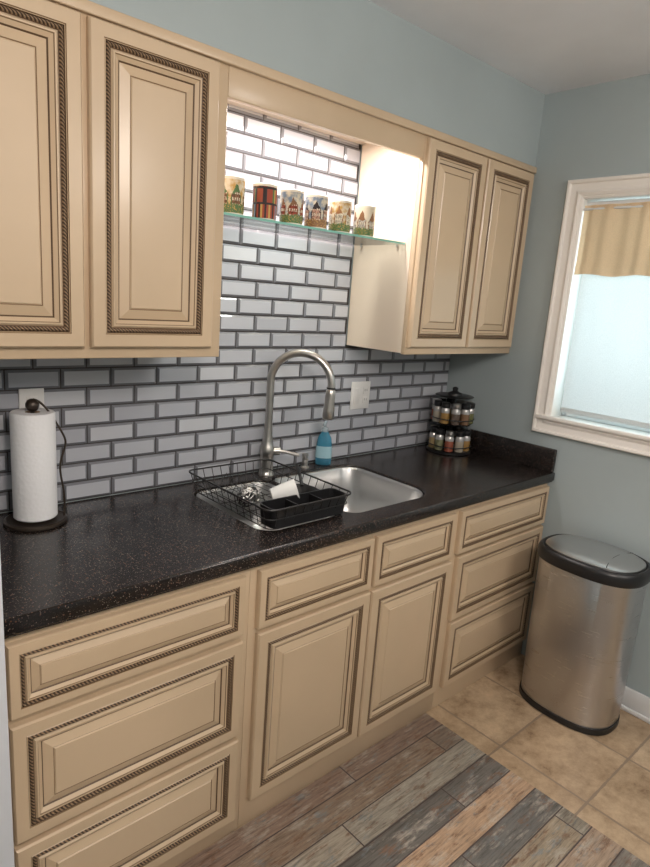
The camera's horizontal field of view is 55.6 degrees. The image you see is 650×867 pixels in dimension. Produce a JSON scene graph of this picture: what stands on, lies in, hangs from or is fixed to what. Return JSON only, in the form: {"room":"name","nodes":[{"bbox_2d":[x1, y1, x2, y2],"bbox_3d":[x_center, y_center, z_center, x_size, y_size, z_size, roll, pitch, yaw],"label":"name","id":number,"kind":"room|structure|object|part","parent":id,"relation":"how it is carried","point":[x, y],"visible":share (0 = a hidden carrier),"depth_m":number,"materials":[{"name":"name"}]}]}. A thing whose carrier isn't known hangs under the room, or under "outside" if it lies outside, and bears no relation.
{"room":"kitchen","nodes":[
{"label":"kitchen","id":0,"kind":"room"},
{"bbox_2d":[0,145,427,512],"bbox_3d":[-0.930,-0.112,1.822,4.320,2.506,0.100,-7,17,-41],"label":"wall","id":1,"kind":"structure","parent":0,"point":[361,145],"depth_m":2.48,"materials":[{"name":"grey paint"}]},
{"bbox_2d":[0,0,228,358],"bbox_3d":[-0.670,-0.612,1.590,0.768,0.801,0.345,-7,17,-41],"label":"upper cabinet","id":2,"kind":"object","parent":1,"relation":"attached to","point":[113,136],"visible":0.96,"depth_m":1.49,"materials":[{"name":"beige paint"}]},
{"bbox_3d":[-0.705,-0.563,1.348,0.347,0.747,0.022,-7,17,-41],"label":"door","id":3,"kind":"part","parent":2,"relation":"part of","materials":[{"name":"beige paint"}]},
{"bbox_3d":[-0.434,-0.597,1.589,0.347,0.747,0.022,-7,17,-41],"label":"door","id":4,"kind":"part","parent":2,"relation":"part of","materials":[{"name":"beige paint"}]},
{"bbox_2d":[223,212,404,246],"bbox_3d":[-0.095,-0.698,2.140,0.829,0.015,0.268,-7,17,-41],"label":"glass shelf","id":5,"kind":"object","parent":2,"relation":"attached to","point":[230,219],"visible":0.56,"depth_m":2.11,"materials":[{"name":"teal"}]},
{"bbox_2d":[224,175,245,214],"bbox_3d":[-0.286,-0.717,1.870,0.082,0.109,0.095,-7,17,-41],"label":"coffee mug","id":6,"kind":"object","parent":5,"relation":"on","point":[234,191],"visible":0.81,"depth_m":1.83,"materials":[{"name":"ceramic"}]},
{"bbox_2d":[252,182,277,220],"bbox_3d":[-0.188,-0.728,1.952,0.092,0.109,0.086,-7,17,-41],"label":"coffee mug","id":7,"kind":"object","parent":5,"relation":"on","point":[264,201],"visible":0.81,"depth_m":1.91,"materials":[{"name":"ceramic"}]},
{"bbox_2d":[279,189,304,224],"bbox_3d":[-0.113,-0.738,2.024,0.082,0.109,0.095,-7,17,-41],"label":"coffee mug","id":8,"kind":"object","parent":5,"relation":"on","point":[291,200],"visible":0.84,"depth_m":1.99,"materials":[{"name":"ceramic"}]},
{"bbox_2d":[304,194,328,228],"bbox_3d":[-0.028,-0.747,2.094,0.092,0.109,0.086,-7,17,-41],"label":"coffee mug","id":9,"kind":"object","parent":5,"relation":"on","point":[316,205],"visible":0.84,"depth_m":2.06,"materials":[{"name":"ceramic"}]},
{"bbox_2d":[328,199,351,232],"bbox_3d":[0.048,-0.758,2.167,0.082,0.109,0.095,-7,17,-41],"label":"coffee mug","id":10,"kind":"object","parent":5,"relation":"on","point":[339,210],"visible":0.9,"depth_m":2.13,"materials":[{"name":"ceramic"}]},
{"bbox_2d":[353,205,375,236],"bbox_3d":[0.145,-0.769,2.247,0.092,0.109,0.086,-7,17,-41],"label":"coffee mug","id":11,"kind":"object","parent":5,"relation":"on","point":[364,215],"visible":0.82,"depth_m":2.21,"materials":[{"name":"ceramic"}]},
{"bbox_2d":[227,65,425,158],"bbox_3d":[-0.057,-1.031,2.051,0.829,0.097,0.323,-7,17,-41],"label":"valance board","id":12,"kind":"object","parent":2,"relation":"attached to","point":[246,90],"visible":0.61,"depth_m":1.91,"materials":[{"name":"beige paint"}]},
{"bbox_2d":[0,103,450,511],"bbox_3d":[-0.223,-0.482,2.290,2.340,1.294,0.008,-7,17,-41],"label":"tile backsplash","id":13,"kind":"structure","parent":1,"relation":"attached to","point":[127,424],"depth_m":2.25,"materials":[{"name":"grey tile"}]},
{"bbox_2d":[18,388,43,408],"bbox_3d":[-0.859,-0.074,1.809,0.070,0.117,0.008,-7,17,-41],"label":"wall outlet plate","id":14,"kind":"object","parent":13,"relation":"attached to","point":[36,393],"visible":0.27,"depth_m":1.79,"materials":[{"name":"white plastic"}]},
{"bbox_2d":[26,396,37,400],"bbox_3d":[-0.856,-0.094,1.802,0.032,0.030,0.002,-7,17,-41],"label":"socket","id":15,"kind":"object","parent":14,"relation":"attached to","point":[27,397],"depth_m":1.80,"materials":[{"name":"white plastic"}]},
{"bbox_2d":[350,381,370,409],"bbox_3d":[0.157,-0.169,2.720,0.115,0.122,0.010,-7,17,-41],"label":"wall outlet plate","id":16,"kind":"object","parent":13,"relation":"attached to","point":[360,391],"visible":1,"depth_m":2.72,"materials":[{"name":"white plastic"}]},
{"bbox_2d":[362,396,367,402],"bbox_3d":[0.178,-0.150,2.742,0.032,0.030,0.002,-7,17,-41],"label":"socket","id":17,"kind":"object","parent":16,"relation":"attached to","point":[364,398],"depth_m":2.74,"materials":[{"name":"white plastic"}]},
{"bbox_2d":[363,387,368,393],"bbox_3d":[0.181,-0.191,2.733,0.032,0.030,0.002,-7,17,-41],"label":"socket","id":18,"kind":"object","parent":16,"relation":"attached to","point":[365,389],"depth_m":2.73,"materials":[{"name":"white plastic"}]},
{"bbox_2d":[347,136,533,354],"bbox_3d":[0.508,-0.759,2.638,0.738,0.801,0.345,-7,17,-41],"label":"upper cabinet","id":19,"kind":"object","parent":1,"relation":"attached to","point":[460,215],"visible":0.91,"depth_m":2.43,"materials":[{"name":"beige paint"}]},
{"bbox_3d":[0.479,-0.710,2.400,0.357,0.747,0.022,-7,17,-41],"label":"door","id":20,"kind":"part","parent":19,"relation":"part of","materials":[{"name":"beige paint"}]},
{"bbox_3d":[0.748,-0.744,2.640,0.340,0.747,0.022,-7,17,-41],"label":"door","id":21,"kind":"part","parent":19,"relation":"part of","materials":[{"name":"beige paint"}]},
{"bbox_2d":[89,0,544,166],"bbox_3d":[-0.057,-1.223,2.001,2.340,0.295,0.339,-7,17,-41],"label":"wall","id":22,"kind":"structure","parent":0,"point":[362,51],"depth_m":1.96,"materials":[{"name":"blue paint"}]},
{"bbox_2d":[49,0,536,173],"bbox_3d":[0.046,-1.035,1.911,2.337,0.026,0.014,-7,17,-41],"label":"trim","id":23,"kind":"structure","parent":22,"relation":"attached to","point":[88,7],"depth_m":1.71,"materials":[{"name":"beige paint"}]},
{"bbox_2d":[175,654,649,866],"bbox_3d":[0.097,1.502,0.803,4.200,0.050,3.400,-7,17,-41],"label":"floor","id":24,"kind":"structure","parent":0,"point":[604,781],"depth_m":2.31,"materials":[{"name":"stone"}]},
{"bbox_2d":[4,569,249,866],"bbox_3d":[-0.695,0.756,1.767,0.712,0.873,0.628,-7,17,-41],"label":"base cabinet","id":25,"kind":"object","parent":24,"relation":"on","point":[125,722],"visible":0.93,"depth_m":1.53,"materials":[{"name":"beige paint"}]},
{"bbox_3d":[-0.447,0.501,1.501,0.600,0.176,0.022,-7,17,-41],"label":"drawer","id":26,"kind":"part","parent":25,"relation":"part of","materials":[{"name":"beige paint"}]},
{"bbox_3d":[-0.466,0.752,1.557,0.600,0.300,0.022,-7,17,-41],"label":"drawer","id":27,"kind":"part","parent":25,"relation":"part of","materials":[{"name":"beige paint"}]},
{"bbox_3d":[-0.487,1.049,1.623,0.600,0.275,0.022,-7,17,-41],"label":"drawer","id":28,"kind":"part","parent":25,"relation":"part of","materials":[{"name":"beige paint"}]},
{"bbox_2d":[0,426,556,638],"bbox_3d":[-0.054,0.186,2.195,2.338,0.148,0.637,-7,17,-41],"label":"countertop","id":29,"kind":"structure","parent":25,"relation":"on","point":[112,551],"depth_m":1.78,"materials":[{"name":"black stone"}]},
{"bbox_2d":[3,398,67,531],"bbox_3d":[-0.819,0.077,1.736,0.170,0.359,0.170,-7,17,-41],"label":"paper towel holder","id":30,"kind":"object","parent":29,"relation":"on","point":[32,427],"visible":1,"depth_m":1.70,"materials":[{"name":"white paper"}]},
{"bbox_3d":[-0.779,0.072,1.754,0.085,0.351,0.010,-3,14,-28],"label":"tension arm","id":31,"kind":"part","parent":30,"relation":"part of","materials":[{"name":"brown metal"}]},
{"bbox_2d":[189,459,351,529],"bbox_3d":[-0.185,0.185,2.071,0.368,0.087,0.481,-7,17,-41],"label":"dish rack","id":32,"kind":"object","parent":29,"relation":"on","point":[314,503],"visible":0.94,"depth_m":1.96,"materials":[{"name":"black metal"}]},
{"bbox_2d":[237,485,259,507],"bbox_3d":[-0.246,0.203,1.982,0.075,0.076,0.075,-7,17,-41],"label":"wire scrubber","id":33,"kind":"object","parent":32,"relation":"in","point":[250,493],"visible":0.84,"depth_m":1.96,"materials":[{"name":"silver metal"}]},
{"bbox_2d":[270,479,299,498],"bbox_3d":[-0.128,0.189,1.984,0.099,0.087,0.074,1,13,-16],"label":"cup","id":34,"kind":"object","parent":32,"relation":"in","point":[288,488],"visible":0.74,"depth_m":1.96,"materials":[{"name":"white ceramic"}]},
{"bbox_3d":[-0.091,0.149,2.189,0.014,0.053,0.113,1,13,-14],"label":"round tray handle","id":35,"kind":"part","parent":32,"relation":"part of","materials":[{"name":"plastic"}]},
{"bbox_2d":[296,483,318,493],"bbox_3d":[-0.094,0.208,2.083,0.150,0.036,0.150,-7,17,-41],"label":"round tray","id":36,"kind":"object","parent":32,"relation":"on","point":[302,487],"depth_m":2.14,"materials":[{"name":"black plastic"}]},
{"bbox_2d":[258,349,335,476],"bbox_3d":[-0.103,-0.073,2.338,0.280,0.494,0.076,5,13,5],"label":"kitchen faucet","id":37,"kind":"object","parent":29,"relation":"on","point":[267,449],"visible":0.99,"depth_m":2.30,"materials":[{"name":"silver metal"}]},
{"bbox_3d":[-0.141,0.076,2.394,0.083,0.029,0.013,1,13,-12],"label":"handle lever","id":38,"kind":"part","parent":37,"relation":"part of","materials":[{"name":"silver metal"}]},
{"bbox_2d":[300,453,308,468],"bbox_3d":[-0.075,0.114,2.504,0.038,0.062,0.082,0,13,-20],"label":"soap dispenser","id":39,"kind":"object","parent":29,"relation":"on","point":[305,456],"visible":1,"depth_m":2.52,"materials":[{"name":"silver metal"}]},
{"bbox_2d":[196,467,422,530],"bbox_3d":[-0.036,0.323,2.251,0.776,0.216,0.455,-7,17,-41],"label":"sink","id":40,"kind":"object","parent":29,"relation":"in","point":[370,491],"visible":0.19,"depth_m":2.51,"materials":[{"name":"silver metal"}]},
{"bbox_2d":[315,420,331,464],"bbox_3d":[-0.005,0.037,2.581,0.071,0.188,0.063,-7,17,-41],"label":"soap bottle","id":41,"kind":"object","parent":29,"relation":"on","point":[323,454],"visible":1,"depth_m":2.57,"materials":[{"name":"blue plastic"}]},
{"bbox_2d":[427,387,474,455],"bbox_3d":[0.612,-0.070,2.975,0.212,0.314,0.212,-7,17,-41],"label":"spice rack","id":42,"kind":"object","parent":29,"relation":"on","point":[450,413],"visible":1,"depth_m":2.92,"materials":[{"name":"black plastic"}]},
{"bbox_2d":[428,432,435,447],"bbox_3d":[0.525,0.028,2.989,0.043,0.076,0.042,-7,17,-41],"label":"jar","id":43,"kind":"object","parent":42,"relation":"on","point":[432,436],"depth_m":2.97,"materials":[{"name":"brown"}]},
{"bbox_3d":[0.529,-0.021,2.978,0.042,0.025,0.041,-7,17,-41],"label":"lid","id":44,"kind":"part","parent":42,"relation":"part of","materials":[{"name":"black plastic"}]},
{"bbox_2d":[432,406,441,421],"bbox_3d":[0.537,-0.096,2.946,0.043,0.076,0.042,-7,17,-41],"label":"jar","id":45,"kind":"object","parent":42,"relation":"on","point":[436,412],"depth_m":2.93,"materials":[{"name":"beige"}]},
{"bbox_3d":[0.541,-0.145,2.935,0.042,0.025,0.041,-7,17,-41],"label":"lid","id":46,"kind":"part","parent":42,"relation":"part of","materials":[{"name":"black plastic"}]},
{"bbox_2d":[434,434,443,449],"bbox_3d":[0.545,0.040,2.945,0.043,0.076,0.042,-7,17,-41],"label":"jar","id":47,"kind":"object","parent":42,"relation":"on","point":[438,438],"depth_m":2.93,"materials":[{"name":"yellow"}]},
{"bbox_3d":[0.548,-0.010,2.934,0.042,0.025,0.041,-7,17,-41],"label":"lid","id":48,"kind":"part","parent":42,"relation":"part of","materials":[{"name":"black plastic"}]},
{"bbox_2d":[440,408,449,423],"bbox_3d":[0.565,-0.085,2.907,0.043,0.076,0.042,-7,17,-41],"label":"jar","id":49,"kind":"object","parent":42,"relation":"on","point":[444,412],"depth_m":2.89,"materials":[{"name":"brown"}]},
{"bbox_3d":[0.569,-0.134,2.896,0.042,0.025,0.041,-7,17,-41],"label":"lid","id":50,"kind":"part","parent":42,"relation":"part of","materials":[{"name":"black plastic"}]},
{"bbox_3d":[0.603,0.048,3.001,0.212,0.005,0.212,-7,17,-41],"label":"rail","id":51,"kind":"part","parent":42,"relation":"part of","materials":[{"name":"black plastic"}]},
{"bbox_2d":[444,436,453,451],"bbox_3d":[0.587,0.048,2.921,0.043,0.076,0.042,-7,17,-41],"label":"jar","id":52,"kind":"object","parent":42,"relation":"on","point":[449,440],"depth_m":2.90,"materials":[{"name":"brown"}]},
{"bbox_3d":[0.591,-0.001,2.910,0.042,0.025,0.041,-7,17,-41],"label":"lid","id":53,"kind":"part","parent":42,"relation":"part of","materials":[{"name":"silver metal"}]},
{"bbox_3d":[0.611,-0.054,2.978,0.184,0.006,0.184,-7,17,-41],"label":"tier plate","id":54,"kind":"part","parent":42,"relation":"part of","materials":[{"name":"black plastic"}]},
{"bbox_3d":[0.613,-0.080,2.973,0.212,0.005,0.212,-7,17,-41],"label":"rail","id":55,"kind":"part","parent":42,"relation":"part of","materials":[{"name":"black plastic"}]},
{"bbox_3d":[0.612,-0.068,2.975,0.016,0.290,0.016,-7,17,-41],"label":"post","id":56,"kind":"part","parent":42,"relation":"part of","materials":[{"name":"black plastic"}]},
{"bbox_3d":[0.620,-0.181,2.950,0.184,0.006,0.184,-7,17,-41],"label":"tier plate","id":57,"kind":"part","parent":42,"relation":"part of","materials":[{"name":"black plastic"}]},
{"bbox_2d":[450,409,460,425],"bbox_3d":[0.612,-0.078,2.891,0.043,0.076,0.042,-7,17,-41],"label":"jar","id":58,"kind":"object","parent":42,"relation":"on","point":[455,420],"depth_m":2.88,"materials":[{"name":"brown"}]},
{"bbox_3d":[0.615,-0.128,2.880,0.042,0.025,0.041,-7,17,-41],"label":"lid","id":59,"kind":"part","parent":42,"relation":"part of","materials":[{"name":"silver metal"}]},
{"bbox_2d":[454,436,463,452],"bbox_3d":[0.636,0.050,2.927,0.043,0.076,0.042,-7,17,-41],"label":"jar","id":60,"kind":"object","parent":42,"relation":"on","point":[459,440],"depth_m":2.91,"materials":[{"name":"beige"}]},
{"bbox_3d":[0.640,0.001,2.916,0.042,0.025,0.041,-7,17,-41],"label":"lid","id":61,"kind":"part","parent":42,"relation":"part of","materials":[{"name":"black plastic"}]},
{"bbox_3d":[0.666,-0.155,3.021,0.042,0.025,0.041,-7,17,-41],"label":"lid","id":62,"kind":"part","parent":42,"relation":"part of","materials":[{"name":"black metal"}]},
{"bbox_2d":[459,409,469,425],"bbox_3d":[0.659,-0.078,2.906,0.043,0.076,0.042,-7,17,-41],"label":"jar","id":63,"kind":"object","parent":42,"relation":"on","point":[464,418],"depth_m":2.89,"materials":[{"name":"brown"}]},
{"bbox_3d":[0.663,-0.127,2.895,0.042,0.025,0.041,-7,17,-41],"label":"lid","id":64,"kind":"part","parent":42,"relation":"part of","materials":[{"name":"black plastic"}]},
{"bbox_3d":[0.677,-0.004,2.949,0.042,0.025,0.041,-7,17,-41],"label":"lid","id":65,"kind":"part","parent":42,"relation":"part of","materials":[{"name":"black plastic"}]},
{"bbox_2d":[463,436,470,451],"bbox_3d":[0.673,0.046,2.959,0.043,0.076,0.042,-7,17,-41],"label":"jar","id":66,"kind":"object","parent":42,"relation":"on","point":[466,445],"depth_m":2.94,"materials":[{"name":"brown"}]},
{"bbox_3d":[0.693,-0.134,2.934,0.042,0.025,0.041,-7,17,-41],"label":"lid","id":67,"kind":"part","parent":42,"relation":"part of","materials":[{"name":"black plastic"}]},
{"bbox_2d":[469,409,474,423],"bbox_3d":[0.689,-0.084,2.945,0.043,0.076,0.042,-7,17,-41],"label":"jar","id":68,"kind":"object","parent":42,"relation":"on","point":[471,418],"depth_m":2.92,"materials":[{"name":"yellow"}]},
{"bbox_2d":[237,509,456,827],"bbox_3d":[-0.078,0.679,2.316,0.944,0.873,0.628,-7,17,-41],"label":"base cabinet","id":69,"kind":"object","parent":24,"relation":"on","point":[344,643],"visible":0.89,"depth_m":2.01,"materials":[{"name":"beige paint"}]},
{"bbox_3d":[-0.042,0.822,1.969,0.458,0.560,0.022,-7,17,-41],"label":"door","id":70,"kind":"part","parent":69,"relation":"part of","materials":[{"name":"beige paint"}]},
{"bbox_3d":[0.297,0.780,2.270,0.438,0.560,0.022,-7,17,-41],"label":"door","id":71,"kind":"part","parent":69,"relation":"part of","materials":[{"name":"beige paint"}]},
{"bbox_2d":[177,713,649,866],"bbox_3d":[0.053,1.367,1.263,2.170,0.008,1.375,-7,17,-41],"label":"kitchen mat","id":72,"kind":"object","parent":24,"relation":"on","point":[423,795],"visible":1,"depth_m":1.95,"materials":[{"name":"wood"}]},
{"bbox_2d":[432,483,549,707],"bbox_3d":[0.526,0.604,2.853,0.678,0.873,0.628,-7,17,-41],"label":"base cabinet","id":73,"kind":"object","parent":24,"relation":"on","point":[495,556],"visible":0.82,"depth_m":2.59,"materials":[{"name":"beige paint"}]},
{"bbox_3d":[0.719,0.863,2.685,0.636,0.286,0.022,-7,17,-41],"label":"drawer","id":74,"kind":"part","parent":73,"relation":"part of","materials":[{"name":"beige paint"}]},
{"bbox_3d":[0.739,0.578,2.620,0.641,0.270,0.022,-7,17,-41],"label":"drawer","id":75,"kind":"part","parent":73,"relation":"part of","materials":[{"name":"beige paint"}]},
{"bbox_3d":[0.752,0.349,2.566,0.651,0.174,0.022,-7,17,-41],"label":"drawer","id":76,"kind":"part","parent":73,"relation":"part of","materials":[{"name":"beige paint"}]},
{"bbox_2d":[519,534,649,735],"bbox_3d":[1.048,0.801,2.527,0.316,0.705,0.424,-7,17,-41],"label":"trash can","id":77,"kind":"object","parent":24,"relation":"on","point":[588,599],"visible":1,"depth_m":2.40,"materials":[{"name":"silver metal"}]},
{"bbox_2d":[446,200,564,412],"bbox_3d":[0.886,-0.586,2.888,0.120,0.917,0.585,-7,17,-41],"label":"wall","id":78,"kind":"structure","parent":0,"point":[509,380],"depth_m":2.79,"materials":[{"name":"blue paint"}]},
{"bbox_2d":[531,173,649,456],"bbox_3d":[1.325,-0.446,2.401,0.147,1.069,0.907,-7,17,-41],"label":"window frame","id":79,"kind":"structure","parent":78,"relation":"attached to","point":[566,285],"depth_m":2.62,"materials":[{"name":"paint"}]},
{"bbox_2d":[560,198,649,428],"bbox_3d":[1.309,-0.453,2.384,0.029,0.881,0.747,-7,17,-41],"label":"window","id":80,"kind":"structure","parent":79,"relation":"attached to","point":[607,378],"depth_m":2.53,"materials":[{"name":"glass"}]},
{"bbox_2d":[535,414,649,440],"bbox_3d":[1.242,0.010,2.457,0.030,0.018,0.875,-7,17,-41],"label":"sill","id":81,"kind":"structure","parent":78,"relation":"attached to","point":[541,416],"depth_m":2.57,"materials":[{"name":"paint"}]},
{"bbox_2d":[566,413,649,432],"bbox_3d":[1.328,-0.022,2.526,0.025,0.032,0.709,-7,17,-41],"label":"window","id":82,"kind":"structure","parent":78,"relation":"in","point":[567,414],"depth_m":2.63,"materials":[{"name":"white wood"}]},
{"bbox_2d":[574,201,649,276],"bbox_3d":[1.305,-0.724,2.301,0.019,0.281,0.749,-7,17,-41],"label":"window valance","id":83,"kind":"object","parent":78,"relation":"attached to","point":[614,238],"visible":1,"depth_m":2.46,"materials":[{"name":"beige fabric"}]},
{"bbox_3d":[1.316,-0.846,2.277,0.010,0.010,0.749,-7,17,-41],"label":"rod","id":84,"kind":"part","parent":83,"relation":"part of","materials":[{"name":"white paint"}]},
{"bbox_2d":[369,0,649,94],"bbox_3d":[0.292,-1.017,0.322,4.320,0.080,3.500,-7,17,-41],"label":"ceiling","id":85,"kind":"structure","parent":0,"point":[549,46],"depth_m":2.05,"materials":[{"name":"paint"}]},
{"bbox_2d":[446,398,649,697],"bbox_3d":[1.747,0.716,2.101,0.120,1.155,3.400,-7,17,-41],"label":"wall","id":86,"kind":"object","parent":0,"point":[599,493],"visible":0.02,"depth_m":2.62,"materials":[{"name":"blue paint"}]},
{"bbox_2d":[620,686,649,723],"bbox_3d":[1.841,1.295,1.966,0.025,0.100,2.640,-7,17,-41],"label":"baseboard","id":87,"kind":"structure","parent":86,"relation":"attached to","point":[632,699],"depth_m":2.56,"materials":[{"name":"white paint"}]},
{"bbox_2d":[531,74,649,201],"bbox_3d":[1.869,-0.950,1.731,0.120,0.434,3.400,-7,17,-41],"label":"wall","id":88,"kind":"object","parent":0,"point":[603,129],"visible":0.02,"depth_m":2.49,"materials":[{"name":"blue paint"}]},
{"bbox_3d":[-0.947,0.000,1.313,0.120,2.506,0.655,-7,17,-41],"label":"wall","id":89,"kind":"structure","parent":0,"visible":0},
{"bbox_2d":[0,555,14,866],"bbox_3d":[-0.704,0.071,1.073,0.232,2.506,0.040,-7,17,-41],"label":"door frame","id":90,"kind":"structure","parent":89,"relation":"attached to","point":[6,820],"depth_m":1.27,"materials":[{"name":"paint"}]}
]}

